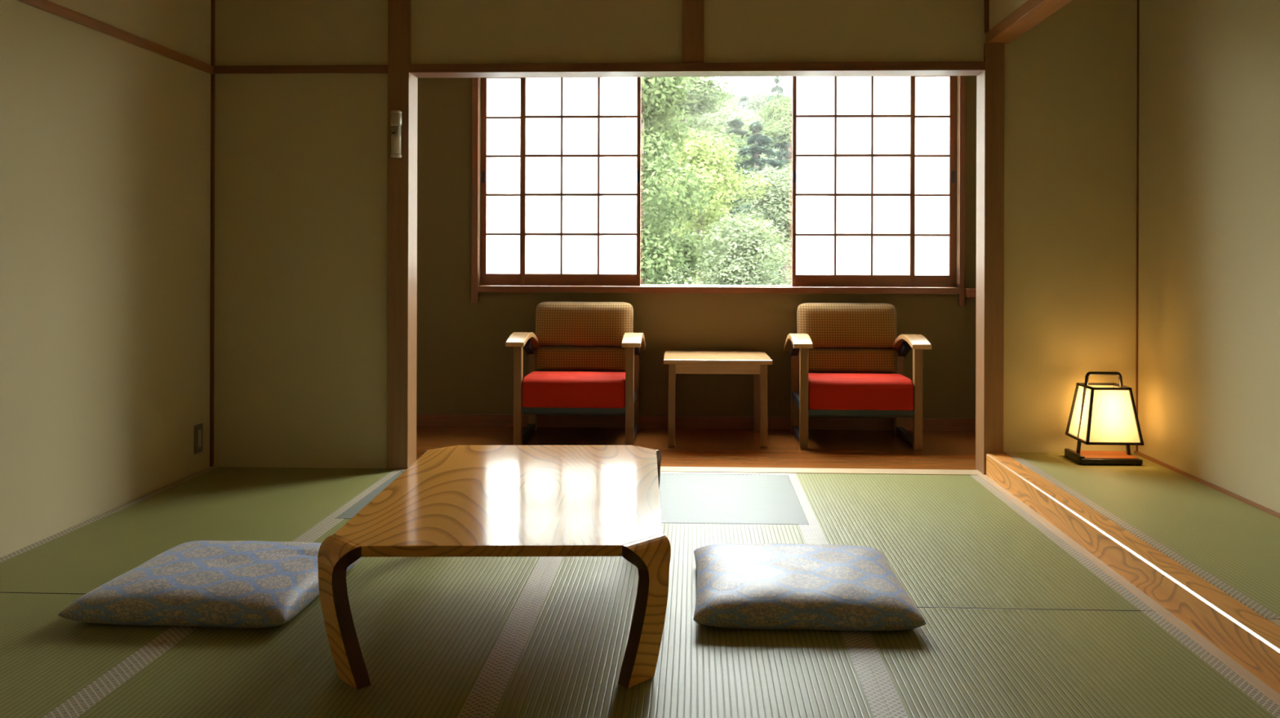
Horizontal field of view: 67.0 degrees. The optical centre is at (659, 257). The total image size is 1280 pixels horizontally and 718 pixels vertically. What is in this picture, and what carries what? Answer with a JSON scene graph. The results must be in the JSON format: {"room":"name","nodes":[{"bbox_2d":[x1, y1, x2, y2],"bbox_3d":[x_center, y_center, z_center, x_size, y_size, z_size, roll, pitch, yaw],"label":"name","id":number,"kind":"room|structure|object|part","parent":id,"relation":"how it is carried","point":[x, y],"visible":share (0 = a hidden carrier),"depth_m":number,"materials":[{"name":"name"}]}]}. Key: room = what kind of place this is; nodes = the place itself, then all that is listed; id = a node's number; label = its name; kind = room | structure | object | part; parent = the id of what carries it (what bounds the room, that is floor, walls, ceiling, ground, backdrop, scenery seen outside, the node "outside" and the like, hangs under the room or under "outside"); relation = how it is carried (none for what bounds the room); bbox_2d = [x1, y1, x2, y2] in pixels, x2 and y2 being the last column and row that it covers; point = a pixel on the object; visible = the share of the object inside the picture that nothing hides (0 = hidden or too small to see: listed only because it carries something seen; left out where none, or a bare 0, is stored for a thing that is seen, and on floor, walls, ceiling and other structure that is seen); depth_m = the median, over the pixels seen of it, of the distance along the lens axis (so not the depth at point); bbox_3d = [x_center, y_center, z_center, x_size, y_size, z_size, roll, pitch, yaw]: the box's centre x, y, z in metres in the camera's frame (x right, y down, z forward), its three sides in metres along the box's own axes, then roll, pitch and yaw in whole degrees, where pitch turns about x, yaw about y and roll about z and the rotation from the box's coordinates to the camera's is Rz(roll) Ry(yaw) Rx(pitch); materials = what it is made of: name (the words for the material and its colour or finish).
{"room":"traditional dwelling","nodes":[
{"label":"traditional dwelling","id":0,"kind":"room"},
{"bbox_2d":[0,0,210,558],"bbox_3d":[-2.289,-0.177,1.825,0.100,2.660,5.650,0,0,2],"label":"wall","id":1,"kind":"structure","parent":0,"point":[105,140],"depth_m":3.73,"materials":[{"name":"paint"}]},
{"bbox_2d":[16,0,213,74],"bbox_3d":[-2.230,-0.891,1.802,0.014,0.038,5.608,0,0,2],"label":"rail","id":2,"kind":"object","parent":1,"relation":"attached to","point":[46,6],"visible":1,"depth_m":3.82,"materials":[{"name":"brown wood"}]},
{"bbox_2d":[194,423,203,454],"bbox_3d":[-2.138,0.841,4.492,0.009,0.132,0.072,0,0,2],"label":"wall socket","id":3,"kind":"object","parent":1,"relation":"attached to","point":[198,429],"visible":1,"depth_m":4.48,"materials":[{"name":"grey"}]},
{"bbox_2d":[198,430,200,447],"bbox_3d":[-2.135,0.841,4.493,0.003,0.080,0.024,0,0,2],"label":"socket","id":4,"kind":"object","parent":3,"relation":"attached to","point":[199,431],"depth_m":4.49,"materials":[{"name":"beige"}]},
{"bbox_2d":[209,466,329,468],"bbox_3d":[-0.406,1.053,1.745,3.775,0.101,5.630,0,0,2],"label":"floor","id":5,"kind":"structure","parent":0,"point":[210,467],"depth_m":4.61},
{"bbox_2d":[0,593,184,717],"bbox_3d":[-1.764,1.022,1.971,0.920,0.056,1.780,0,0,2],"label":"mat","id":6,"kind":"object","parent":5,"relation":"on","point":[51,663],"visible":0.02,"depth_m":2.44,"materials":[{"name":"fabric"}]},
{"bbox_2d":[0,466,402,594],"bbox_3d":[-1.699,1.022,3.719,0.920,0.056,1.716,0,0,2],"label":"mat","id":7,"kind":"object","parent":5,"relation":"on","point":[215,504],"visible":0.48,"depth_m":3.65,"materials":[{"name":"fabric"}]},
{"bbox_2d":[59,518,551,717],"bbox_3d":[-0.824,1.025,2.794,0.896,0.056,1.760,0,0,2],"label":"mat","id":8,"kind":"object","parent":5,"relation":"on","point":[434,634],"visible":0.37,"depth_m":2.44,"materials":[{"name":"fabric"}]},
{"bbox_2d":[57,540,362,628],"bbox_3d":[-1.282,0.947,2.873,0.625,0.094,0.600,0,0,4],"label":"floor cushion","id":9,"kind":"object","parent":8,"relation":"on","point":[209,584],"visible":0.88,"depth_m":2.67,"materials":[{"name":"fabric"}]},
{"bbox_2d":[317,444,671,689],"bbox_3d":[-0.394,0.829,2.810,0.822,0.338,1.228,0,0,-1],"label":"table","id":10,"kind":"object","parent":8,"relation":"on","point":[585,500],"visible":1,"depth_m":2.43,"materials":[{"name":"wood"}]},
{"bbox_3d":[-0.735,0.828,2.251,0.134,0.338,0.094,0,0,44],"label":"leg","id":11,"kind":"part","parent":10,"relation":"part of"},
{"bbox_3d":[-0.754,0.828,3.358,0.094,0.338,0.134,0,0,44],"label":"leg","id":12,"kind":"part","parent":10,"relation":"part of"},
{"bbox_3d":[-0.034,0.830,2.263,0.094,0.338,0.134,0,0,44],"label":"leg","id":13,"kind":"part","parent":10,"relation":"part of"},
{"bbox_3d":[-0.053,0.830,3.370,0.134,0.338,0.094,0,0,44],"label":"leg","id":14,"kind":"part","parent":10,"relation":"part of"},
{"bbox_2d":[336,469,808,524],"bbox_3d":[-0.323,1.026,4.093,1.801,0.056,0.868,0,0,2],"label":"mat","id":15,"kind":"object","parent":5,"relation":"on","point":[685,497],"visible":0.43,"depth_m":4.01,"materials":[{"name":"wicker"}]},
{"bbox_2d":[475,523,891,717],"bbox_3d":[0.077,1.027,2.761,0.904,0.056,1.760,0,0,2],"label":"mat","id":16,"kind":"object","parent":5,"relation":"on","point":[564,658],"visible":0.56,"depth_m":2.41,"materials":[{"name":"wicker"}]},
{"bbox_2d":[693,543,926,631],"bbox_3d":[0.408,0.952,2.861,0.615,0.094,0.600,0,0,2],"label":"floor cushion","id":17,"kind":"object","parent":16,"relation":"on","point":[753,586],"visible":1,"depth_m":2.66,"materials":[{"name":"fabric"}]},
{"bbox_2d":[786,473,1154,611],"bbox_3d":[1.000,1.030,3.619,0.876,0.056,1.716,0,0,2],"label":"mat","id":18,"kind":"object","parent":5,"relation":"on","point":[949,541],"visible":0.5,"depth_m":3.41,"materials":[{"name":"wicker"}]},
{"bbox_2d":[975,43,1004,475],"bbox_3d":[1.546,0.007,4.527,0.090,1.995,0.134,0,0,2],"label":"post","id":19,"kind":"object","parent":5,"relation":"on","point":[990,83],"visible":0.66,"depth_m":4.46,"materials":[{"name":"brown wood"}]},
{"bbox_2d":[854,608,1279,717],"bbox_3d":[0.935,1.030,1.871,0.876,0.056,1.780,0,0,2],"label":"mat","id":20,"kind":"object","parent":5,"relation":"on","point":[962,663],"visible":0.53,"depth_m":2.35,"materials":[{"name":"wicker"}]},
{"bbox_2d":[977,475,1279,706],"bbox_3d":[1.423,1.031,2.713,0.035,0.059,3.500,0,0,2],"label":"strip","id":21,"kind":"object","parent":5,"relation":"on","point":[1242,672],"visible":0.33,"depth_m":2.78,"materials":[{"name":"wood"}]},
{"bbox_2d":[986,453,1279,694],"bbox_3d":[1.500,0.983,3.086,0.092,0.162,2.750,0,0,2],"label":"step","id":22,"kind":"structure","parent":5,"relation":"on","point":[1244,635],"depth_m":2.84,"materials":[{"name":"brown"}]},
{"bbox_2d":[213,0,1137,468],"bbox_3d":[-0.134,-0.170,4.599,4.891,2.660,0.114,0,0,2],"label":"wall","id":23,"kind":"structure","parent":0,"point":[301,159],"depth_m":4.57,"materials":[{"name":"paint"}]},
{"bbox_2d":[209,0,215,466],"bbox_3d":[-2.129,-0.231,4.609,0.013,2.450,0.015,0,0,2],"label":"post","id":24,"kind":"object","parent":23,"relation":"attached to","point":[212,2],"visible":1,"depth_m":4.60,"materials":[{"name":"wood"}]},
{"bbox_2d":[213,65,387,74],"bbox_3d":[-1.700,-0.893,4.593,0.844,0.036,0.018,0,0,2],"label":"rail","id":25,"kind":"object","parent":23,"relation":"attached to","point":[259,69],"visible":1,"depth_m":4.58,"materials":[{"name":"brown wood"}]},
{"bbox_2d":[386,0,417,469],"bbox_3d":[-1.228,-0.229,4.624,0.101,2.450,0.146,0,0,2],"label":"post","id":26,"kind":"object","parent":23,"relation":"attached to","point":[402,86],"visible":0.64,"depth_m":4.55,"materials":[{"name":"brown wood"}]},
{"bbox_2d":[390,110,401,158],"bbox_3d":[-1.229,-0.576,4.521,0.052,0.219,0.059,0,0,2],"label":"flashlight","id":27,"kind":"object","parent":26,"relation":"attached to","point":[396,115],"visible":1,"depth_m":4.50,"materials":[{"name":"beige plastic"}]},
{"bbox_2d":[408,61,985,78],"bbox_3d":[0.164,-0.887,4.576,2.681,0.040,0.139,0,0,2],"label":"lintel","id":28,"kind":"object","parent":23,"relation":"attached to","point":[802,68],"visible":1,"depth_m":4.53,"materials":[{"name":"brown wood"}]},
{"bbox_2d":[682,0,703,62],"bbox_3d":[0.159,-1.179,4.527,0.101,0.542,0.028,0,0,2],"label":"post","id":29,"kind":"object","parent":28,"relation":"on","point":[692,10],"visible":1,"depth_m":4.51,"materials":[{"name":"brown wood"}]},
{"bbox_2d":[416,75,976,418],"bbox_3d":[-0.211,-0.131,5.770,4.550,2.580,0.160,0,0,2],"label":"wall","id":30,"kind":"structure","parent":0,"point":[465,366],"depth_m":5.68,"materials":[{"name":"brown paint"}]},
{"bbox_2d":[471,77,479,302],"bbox_3d":[-1.085,-0.518,5.707,0.038,1.570,0.030,0,0,2],"label":"window frame","id":31,"kind":"structure","parent":30,"relation":"attached to","point":[475,81],"depth_m":5.69,"materials":[{"name":"wood"}]},
{"bbox_2d":[567,284,792,287],"bbox_3d":[0.341,-0.517,5.814,2.804,1.444,0.090,0,0,2],"label":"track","id":32,"kind":"structure","parent":30,"relation":"in","point":[640,285],"depth_m":5.78,"materials":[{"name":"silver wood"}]},
{"bbox_2d":[416,413,975,431],"bbox_3d":[-0.263,0.964,5.686,4.260,0.070,0.012,0,0,2],"label":"baseboard","id":33,"kind":"structure","parent":30,"relation":"attached to","point":[422,420],"depth_m":5.66,"materials":[{"name":"wood"}]},
{"bbox_2d":[477,285,959,294],"bbox_3d":[0.334,0.190,5.687,2.804,0.036,0.105,0,0,2],"label":"sill","id":34,"kind":"structure","parent":30,"relation":"attached to","point":[539,289],"depth_m":5.64,"materials":[{"name":"wood"}]},
{"bbox_2d":[480,77,519,285],"bbox_3d":[-0.700,-0.502,5.752,0.728,1.339,0.023,0,0,2],"label":"screen","id":35,"kind":"object","parent":34,"relation":"on","point":[500,224],"visible":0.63,"depth_m":5.77,"materials":[{"name":"paper"}]},
{"bbox_3d":[-1.047,-0.479,5.756,0.016,0.070,0.005,0,0,2],"label":"finger pull","id":36,"kind":"part","parent":35,"relation":"part of","materials":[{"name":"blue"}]},
{"bbox_3d":[-0.700,0.132,5.754,0.664,0.070,0.020,0,0,2],"label":"rail","id":37,"kind":"part","parent":35,"relation":"part of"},
{"bbox_2d":[520,77,640,286],"bbox_3d":[-0.467,-0.502,5.716,0.713,1.339,0.023,0,0,2],"label":"screen","id":38,"kind":"object","parent":34,"relation":"on","point":[580,137],"visible":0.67,"depth_m":5.72,"materials":[{"name":"paper"}]},
{"bbox_3d":[-0.465,0.133,5.717,0.661,0.070,0.020,0,0,2],"label":"rail","id":39,"kind":"part","parent":38,"relation":"part of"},
{"bbox_3d":[-0.122,-0.476,5.694,0.016,0.070,0.005,0,0,2],"label":"finger pull","id":40,"kind":"part","parent":38,"relation":"part of","materials":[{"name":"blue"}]},
{"bbox_2d":[791,75,915,287],"bbox_3d":[1.135,-0.497,5.656,0.711,1.339,0.023,0,0,2],"label":"screen","id":41,"kind":"object","parent":34,"relation":"on","point":[853,170],"visible":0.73,"depth_m":5.66,"materials":[{"name":"paper"}]},
{"bbox_3d":[0.790,-0.474,5.660,0.016,0.070,0.005,0,0,2],"label":"finger pull","id":42,"kind":"part","parent":41,"relation":"part of","materials":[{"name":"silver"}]},
{"bbox_3d":[1.131,0.137,5.658,0.663,0.070,0.020,0,0,2],"label":"rail","id":43,"kind":"part","parent":41,"relation":"part of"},
{"bbox_2d":[915,75,956,287],"bbox_3d":[1.376,-0.496,5.676,0.724,1.339,0.023,0,0,2],"label":"screen","id":44,"kind":"object","parent":34,"relation":"on","point":[935,96],"visible":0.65,"depth_m":5.67,"materials":[{"name":"paper"}]},
{"bbox_3d":[1.369,0.138,5.677,0.656,0.070,0.020,0,0,2],"label":"rail","id":45,"kind":"part","parent":44,"relation":"part of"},
{"bbox_3d":[1.718,-0.471,5.654,0.016,0.070,0.005,0,0,2],"label":"finger pull","id":46,"kind":"part","parent":44,"relation":"part of","materials":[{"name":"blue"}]},
{"bbox_2d":[958,75,964,305],"bbox_3d":[1.751,-0.509,5.602,0.030,1.572,0.030,0,0,2],"label":"window frame","id":47,"kind":"structure","parent":30,"relation":"attached to","point":[962,78],"depth_m":5.59,"materials":[{"name":"wood"}]},
{"bbox_2d":[964,288,976,297],"bbox_3d":[1.816,0.204,5.558,0.100,0.053,0.114,0,0,2],"label":"ledge","id":48,"kind":"object","parent":30,"relation":"attached to","point":[969,292],"visible":0.51,"depth_m":5.50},
{"bbox_2d":[416,426,976,470],"bbox_3d":[-0.277,1.079,5.170,4.370,0.160,1.084,0,0,2],"label":"floor","id":49,"kind":"structure","parent":0,"point":[694,447],"depth_m":5.19,"materials":[{"name":"wood"}]},
{"bbox_2d":[505,302,645,445],"bbox_3d":[-0.444,0.628,5.351,0.712,0.741,0.565,0,0,2],"label":"armchair","id":50,"kind":"object","parent":49,"relation":"on","point":[569,335],"visible":1,"depth_m":5.50,"materials":[{"name":"fabric"}]},
{"bbox_3d":[-0.749,0.730,5.135,0.043,0.535,0.050,0,0,2],"label":"leg","id":51,"kind":"part","parent":50,"relation":"part of","materials":[{"name":"brown wood"}]},
{"bbox_3d":[-0.750,0.474,5.360,0.100,0.127,0.560,0,0,2],"label":"armrest","id":52,"kind":"part","parent":50,"relation":"part of","materials":[{"name":"brown wood"}]},
{"bbox_3d":[-0.732,0.763,5.592,0.043,0.470,0.055,0,0,2],"label":"leg","id":53,"kind":"part","parent":50,"relation":"part of","materials":[{"name":"brown wood"}]},
{"bbox_3d":[-0.453,0.806,5.116,0.550,0.026,0.026,0,0,2],"label":"seat rail","id":54,"kind":"part","parent":50,"relation":"part of","materials":[{"name":"brown"}]},
{"bbox_2d":[522,371,625,408],"bbox_3d":[-0.445,0.723,5.332,0.544,0.180,0.474,0,0,2],"label":"seat cushion","id":55,"kind":"object","parent":50,"relation":"on","point":[540,389],"depth_m":5.10,"materials":[{"name":"red fabric"}]},
{"bbox_3d":[-0.445,0.822,5.349,0.540,0.023,0.440,0,0,2],"label":"seat frame","id":56,"kind":"part","parent":50,"relation":"part of","materials":[{"name":"brown wood"}]},
{"bbox_2d":[535,346,625,371],"bbox_3d":[-0.437,0.582,5.548,0.552,0.134,0.085,0,0,2],"label":"cushion","id":57,"kind":"object","parent":50,"relation":"on","point":[547,358],"depth_m":5.52,"materials":[{"name":"fabric"}]},
{"bbox_3d":[-0.434,0.489,5.624,0.520,0.220,0.020,0,0,2],"label":"frame","id":58,"kind":"part","parent":50,"relation":"part of","materials":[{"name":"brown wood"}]},
{"bbox_3d":[-0.435,0.384,5.579,0.570,0.254,0.111,0,0,2],"label":"backrest","id":59,"kind":"part","parent":50,"relation":"part of","materials":[{"name":"fabric"}]},
{"bbox_3d":[-0.157,0.732,5.113,0.043,0.535,0.050,0,0,2],"label":"leg","id":60,"kind":"part","parent":50,"relation":"part of","materials":[{"name":"brown wood"}]},
{"bbox_3d":[-0.138,0.475,5.338,0.100,0.127,0.560,0,0,2],"label":"armrest","id":61,"kind":"part","parent":50,"relation":"part of","materials":[{"name":"brown wood"}]},
{"bbox_3d":[-0.151,0.787,5.355,0.025,0.045,0.446,0,0,2],"label":"rail","id":62,"kind":"part","parent":50,"relation":"part of","materials":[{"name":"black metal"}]},
{"bbox_3d":[-0.140,0.765,5.570,0.043,0.470,0.055,0,0,2],"label":"leg","id":63,"kind":"part","parent":50,"relation":"part of","materials":[{"name":"brown wood"}]},
{"bbox_2d":[663,350,773,447],"bbox_3d":[0.315,0.771,5.366,0.576,0.460,0.520,0,0,1],"label":"side table","id":64,"kind":"object","parent":49,"relation":"on","point":[755,363],"visible":1,"depth_m":5.13,"materials":[{"name":"brown wood"}]},
{"bbox_3d":[0.066,0.782,5.147,0.040,0.436,0.041,0,0,1],"label":"leg","id":65,"kind":"part","parent":64,"relation":"part of","materials":[{"name":"brown wood"}]},
{"bbox_3d":[0.563,0.784,5.585,0.040,0.436,0.041,0,0,1],"label":"leg","id":66,"kind":"part","parent":64,"relation":"part of","materials":[{"name":"brown wood"}]},
{"bbox_3d":[0.554,0.784,5.138,0.040,0.436,0.041,0,0,1],"label":"leg","id":67,"kind":"part","parent":64,"relation":"part of","materials":[{"name":"brown wood"}]},
{"bbox_2d":[783,302,931,450],"bbox_3d":[1.065,0.633,5.306,0.712,0.741,0.565,0,0,2],"label":"armchair","id":68,"kind":"object","parent":49,"relation":"on","point":[830,337],"visible":1,"depth_m":5.44,"materials":[{"name":"fabric"}]},
{"bbox_3d":[0.777,0.767,5.546,0.043,0.470,0.055,0,0,2],"label":"leg","id":69,"kind":"part","parent":68,"relation":"part of","materials":[{"name":"brown wood"}]},
{"bbox_3d":[0.766,0.790,5.331,0.025,0.045,0.446,0,0,2],"label":"rail","id":70,"kind":"part","parent":68,"relation":"part of","materials":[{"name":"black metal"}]},
{"bbox_3d":[0.760,0.478,5.314,0.100,0.127,0.560,0,0,2],"label":"armrest","id":71,"kind":"part","parent":68,"relation":"part of","materials":[{"name":"brown wood"}]},
{"bbox_3d":[0.760,0.735,5.089,0.043,0.535,0.050,0,0,2],"label":"leg","id":72,"kind":"part","parent":68,"relation":"part of","materials":[{"name":"brown wood"}]},
{"bbox_3d":[1.074,0.388,5.533,0.570,0.254,0.111,0,0,2],"label":"backrest","id":73,"kind":"part","parent":68,"relation":"part of","materials":[{"name":"fabric"}]},
{"bbox_2d":[808,348,896,373],"bbox_3d":[1.073,0.586,5.502,0.552,0.134,0.085,0,0,2],"label":"backrest","id":74,"kind":"object","parent":68,"relation":"on","point":[820,360],"depth_m":5.47,"materials":[{"name":"fabric"}]},
{"bbox_3d":[1.076,0.493,5.578,0.520,0.220,0.020,0,0,2],"label":"frame","id":75,"kind":"part","parent":68,"relation":"part of","materials":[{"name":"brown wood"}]},
{"bbox_3d":[1.065,0.827,5.303,0.540,0.023,0.440,0,0,2],"label":"seat frame","id":76,"kind":"part","parent":68,"relation":"part of","materials":[{"name":"wood"}]},
{"bbox_2d":[808,373,913,410],"bbox_3d":[1.064,0.727,5.286,0.544,0.180,0.474,0,0,2],"label":"seat cushion","id":77,"kind":"object","parent":68,"relation":"on","point":[826,391],"depth_m":5.05,"materials":[{"name":"red fabric"}]},
{"bbox_3d":[1.056,0.810,5.070,0.550,0.026,0.026,0,0,2],"label":"seat rail","id":78,"kind":"part","parent":68,"relation":"part of","materials":[{"name":"teal"}]},
{"bbox_3d":[1.370,0.769,5.525,0.043,0.470,0.055,0,0,2],"label":"leg","id":79,"kind":"part","parent":68,"relation":"part of","materials":[{"name":"brown wood"}]},
{"bbox_3d":[1.371,0.480,5.292,0.100,0.127,0.560,0,0,2],"label":"armrest","id":80,"kind":"part","parent":68,"relation":"part of","materials":[{"name":"brown wood"}]},
{"bbox_3d":[1.353,0.736,5.067,0.043,0.535,0.050,0,0,2],"label":"leg","id":81,"kind":"part","parent":68,"relation":"part of","materials":[{"name":"brown wood"}]},
{"bbox_2d":[989,0,1028,30],"bbox_3d":[1.515,-1.243,3.095,0.088,0.405,2.770,0,0,2],"label":"wall","id":82,"kind":"structure","parent":0,"point":[999,10],"depth_m":4.29,"materials":[{"name":"paint"}]},
{"bbox_2d":[984,0,989,32],"bbox_3d":[1.514,-1.243,4.472,0.017,0.405,0.018,0,0,2],"label":"post","id":83,"kind":"object","parent":82,"relation":"attached to","point":[986,2],"visible":1,"depth_m":4.46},
{"bbox_2d":[986,0,1072,44],"bbox_3d":[1.515,-1.016,3.100,0.108,0.050,2.780,0,0,2],"label":"beam","id":84,"kind":"structure","parent":82,"relation":"attached to","point":[1031,13],"depth_m":4.06,"materials":[{"name":"brown wood"}]},
{"bbox_2d":[1137,0,1279,517],"bbox_3d":[2.207,-0.139,3.075,0.100,2.610,2.780,0,0,2],"label":"wall","id":85,"kind":"structure","parent":0,"point":[1209,295],"depth_m":3.83,"materials":[{"name":"paint"}]},
{"bbox_2d":[1135,0,1139,451],"bbox_3d":[2.205,-0.270,4.462,0.006,2.348,0.009,0,0,2],"label":"post","id":86,"kind":"object","parent":85,"relation":"attached to","point":[1138,1],"visible":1,"depth_m":4.46,"materials":[{"name":"wood"}]},
{"bbox_2d":[1269,619,1279,626],"bbox_3d":[1.850,0.984,3.088,0.607,0.162,2.780,0,0,2],"label":"floor","id":87,"kind":"structure","parent":0,"point":[1277,622],"depth_m":2.40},
{"bbox_2d":[1004,452,1279,620],"bbox_3d":[1.856,0.918,3.439,0.592,0.031,2.073,0,0,2],"label":"mat","id":88,"kind":"object","parent":87,"relation":"on","point":[1233,544],"visible":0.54,"depth_m":3.35,"materials":[{"name":"wicker"}]},
{"bbox_2d":[1064,371,1143,465],"bbox_3d":[1.971,0.705,4.294,0.266,0.397,0.242,0,0,2],"label":"table lamp","id":89,"kind":"object","parent":88,"relation":"on","point":[1101,413],"visible":1,"depth_m":4.21,"materials":[{"name":"paper"}]},
{"bbox_3d":[1.876,0.725,4.298,0.046,0.316,0.014,0,0,2],"label":"leg","id":90,"kind":"part","parent":89,"relation":"part of","materials":[{"name":"black paint"}]},
{"bbox_3d":[1.972,0.544,4.294,0.171,0.076,0.016,0,0,2],"label":"handle","id":91,"kind":"part","parent":89,"relation":"part of","materials":[{"name":"black paint"}]},
{"bbox_3d":[1.971,0.688,4.294,0.224,0.232,0.224,0,0,2],"label":"lamp shade","id":92,"kind":"part","parent":89,"relation":"part of","materials":[{"name":"paper"}]},
{"bbox_3d":[1.971,0.688,4.294,0.242,0.242,0.242,0,0,2],"label":"shade frame","id":93,"kind":"part","parent":89,"relation":"part of","materials":[{"name":"black paint"}]},
{"bbox_3d":[1.971,0.876,4.294,0.236,0.004,0.160,0,0,2],"label":"board","id":94,"kind":"part","parent":89,"relation":"part of","materials":[{"name":"brown wood"}]},
{"bbox_3d":[2.066,0.726,4.290,0.046,0.316,0.014,0,0,2],"label":"leg","id":95,"kind":"part","parent":89,"relation":"part of","materials":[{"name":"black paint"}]},
{"bbox_2d":[1133,451,1279,518],"bbox_3d":[2.147,0.898,3.077,0.014,0.012,2.780,0,0,2],"label":"strip","id":96,"kind":"object","parent":87,"relation":"on","point":[1252,504],"visible":1,"depth_m":3.79,"materials":[{"name":"brown wood"}]},
{"bbox_3d":[-0.070,1.132,1.753,4.546,0.055,5.770,0,0,2],"label":"floor","id":97,"kind":"structure","parent":0,"visible":0},
{"bbox_2d":[660,466,983,475],"bbox_3d":[0.158,1.049,4.561,2.681,0.103,0.100,0,0,2],"label":"threshold","id":98,"kind":"object","parent":97,"relation":"on","point":[700,469],"visible":0.21,"depth_m":4.53,"materials":[{"name":"wood"}]},
{"label":"outside","id":99,"kind":"structure","parent":0,"visible":0},
{"bbox_3d":[2.320,-2.751,62.471,120.000,12.383,110.000,0,0,2],"label":"ground","id":100,"kind":"structure","parent":99,"visible":0},
{"bbox_2d":[640,76,722,284],"bbox_3d":[-0.635,-0.514,18.201,3.650,6.764,3.446,0,0,2],"label":"broadleaf tree","id":101,"kind":"object","parent":100,"relation":"on","point":[657,94],"visible":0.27,"depth_m":17.39,"materials":[{"name":"green plant"}]},
{"bbox_2d":[646,204,716,284],"bbox_3d":[-0.034,0.299,29.619,5.160,4.219,3.526,0,0,38],"label":"broadleaf tree","id":102,"kind":"object","parent":100,"relation":"on","point":[655,215],"visible":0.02,"depth_m":29.20,"materials":[{"name":"green plant"}]},
{"bbox_2d":[644,111,742,191],"bbox_3d":[-0.103,-4.126,49.771,8.284,9.818,9.239,0,0,-35],"label":"broadleaf tree","id":103,"kind":"object","parent":100,"relation":"on","point":[682,120],"visible":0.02,"depth_m":48.62,"materials":[{"name":"green plant"}]},
{"bbox_2d":[644,76,768,283],"bbox_3d":[0.342,-2.826,37.911,7.658,9.516,8.076,0,0,6],"label":"broadleaf tree","id":104,"kind":"object","parent":100,"relation":"on","point":[698,93],"visible":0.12,"depth_m":37.59,"materials":[{"name":"green plant"}]},
{"bbox_2d":[647,128,791,284],"bbox_3d":[1.088,-0.251,23.580,3.420,5.777,4.301,0,0,-23],"label":"broadleaf tree","id":105,"kind":"object","parent":100,"relation":"on","point":[726,185],"visible":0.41,"depth_m":23.05,"materials":[{"name":"green plant"}]},
{"bbox_2d":[657,211,791,285],"bbox_3d":[1.466,0.967,16.504,3.049,3.544,2.083,0,0,15],"label":"bush","id":106,"kind":"object","parent":100,"relation":"on","point":[743,275],"visible":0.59,"depth_m":16.35,"materials":[{"name":"green plant"}]},
{"bbox_2d":[671,97,777,170],"bbox_3d":[3.030,-4.536,55.996,8.112,10.081,7.740,0,0,16],"label":"broadleaf tree","id":107,"kind":"object","parent":100,"relation":"on","point":[716,107],"visible":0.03,"depth_m":55.09,"materials":[{"name":"green plant"}]},
{"bbox_2d":[685,119,777,267],"bbox_3d":[3.098,-2.119,41.561,6.372,7.750,6.535,0,0,12],"label":"conifer","id":108,"kind":"object","parent":100,"relation":"on","point":[735,124],"visible":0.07,"depth_m":41.30,"materials":[{"name":"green plant"}]},
{"bbox_2d":[712,87,759,115],"bbox_3d":[7.524,-11.751,100.544,13.199,11.571,12.784,0,0,-30],"label":"broadleaf tree","id":109,"kind":"object","parent":100,"relation":"on","point":[734,93],"visible":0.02,"depth_m":98.79,"materials":[{"name":"green plant"}]},
{"bbox_2d":[688,105,786,171],"bbox_3d":[4.268,-3.881,54.240,6.410,9.321,9.382,0,0,13],"label":"broadleaf tree","id":110,"kind":"object","parent":100,"relation":"on","point":[726,113],"visible":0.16,"depth_m":53.21,"materials":[{"name":"green plant"}]},
{"bbox_2d":[734,94,756,131],"bbox_3d":[7.443,-9.438,88.092,8.535,10.868,9.445,0,0,10],"label":"conifer","id":111,"kind":"object","parent":100,"relation":"on","point":[744,98],"visible":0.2,"depth_m":88.06,"materials":[{"name":"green plant"}]},
{"bbox_2d":[706,120,791,284],"bbox_3d":[3.368,-1.120,33.597,5.446,7.236,5.310,0,0,-21],"label":"conifer","id":112,"kind":"object","parent":100,"relation":"on","point":[759,140],"visible":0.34,"depth_m":33.31,"materials":[{"name":"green plant"}]},
{"bbox_2d":[709,163,791,285],"bbox_3d":[3.394,-0.014,26.367,5.160,5.115,3.526,0,0,-43],"label":"broadleaf tree","id":113,"kind":"object","parent":100,"relation":"on","point":[780,197],"visible":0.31,"depth_m":25.81,"materials":[{"name":"green plant"}]},
{"bbox_2d":[728,101,786,167],"bbox_3d":[4.529,-5.536,66.316,9.382,10.161,6.410,0,0,6],"label":"broadleaf tree","id":114,"kind":"object","parent":100,"relation":"on","point":[735,101],"visible":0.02,"depth_m":65.41,"materials":[{"name":"green plant"}]},
{"bbox_2d":[724,89,791,115],"bbox_3d":[9.226,-11.058,95.848,13.199,11.027,12.784,0,0,-38],"label":"broadleaf tree","id":115,"kind":"object","parent":100,"relation":"on","point":[753,103],"visible":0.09,"depth_m":94.45,"materials":[{"name":"green plant"}]},
{"bbox_2d":[750,111,770,130],"bbox_3d":[8.328,-5.875,71.083,8.284,9.590,9.239,0,0,-10],"label":"broadleaf tree","id":116,"kind":"object","parent":100,"relation":"on","point":[757,116],"visible":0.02,"depth_m":69.03,"materials":[{"name":"green plant"}]},
{"bbox_2d":[738,93,792,275],"bbox_3d":[6.198,-3.079,45.669,6.700,9.413,7.098,0,0,-22],"label":"broadleaf tree","id":117,"kind":"object","parent":100,"relation":"on","point":[780,118],"visible":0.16,"depth_m":45.16,"materials":[{"name":"green plant"}]},
{"bbox_2d":[764,76,786,110],"bbox_3d":[9.214,-8.178,76.437,6.535,12.454,6.372,0,0,-44],"label":"conifer","id":118,"kind":"object","parent":100,"relation":"on","point":[778,89],"visible":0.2,"depth_m":76.11,"materials":[{"name":"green plant"}]},
{"bbox_2d":[769,131,792,277],"bbox_3d":[5.658,-2.070,44.166,5.010,7.501,4.886,0,0,-19],"label":"conifer","id":119,"kind":"object","parent":100,"relation":"on","point":[784,153],"visible":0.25,"depth_m":44.16,"materials":[{"name":"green plant"}]}
]}

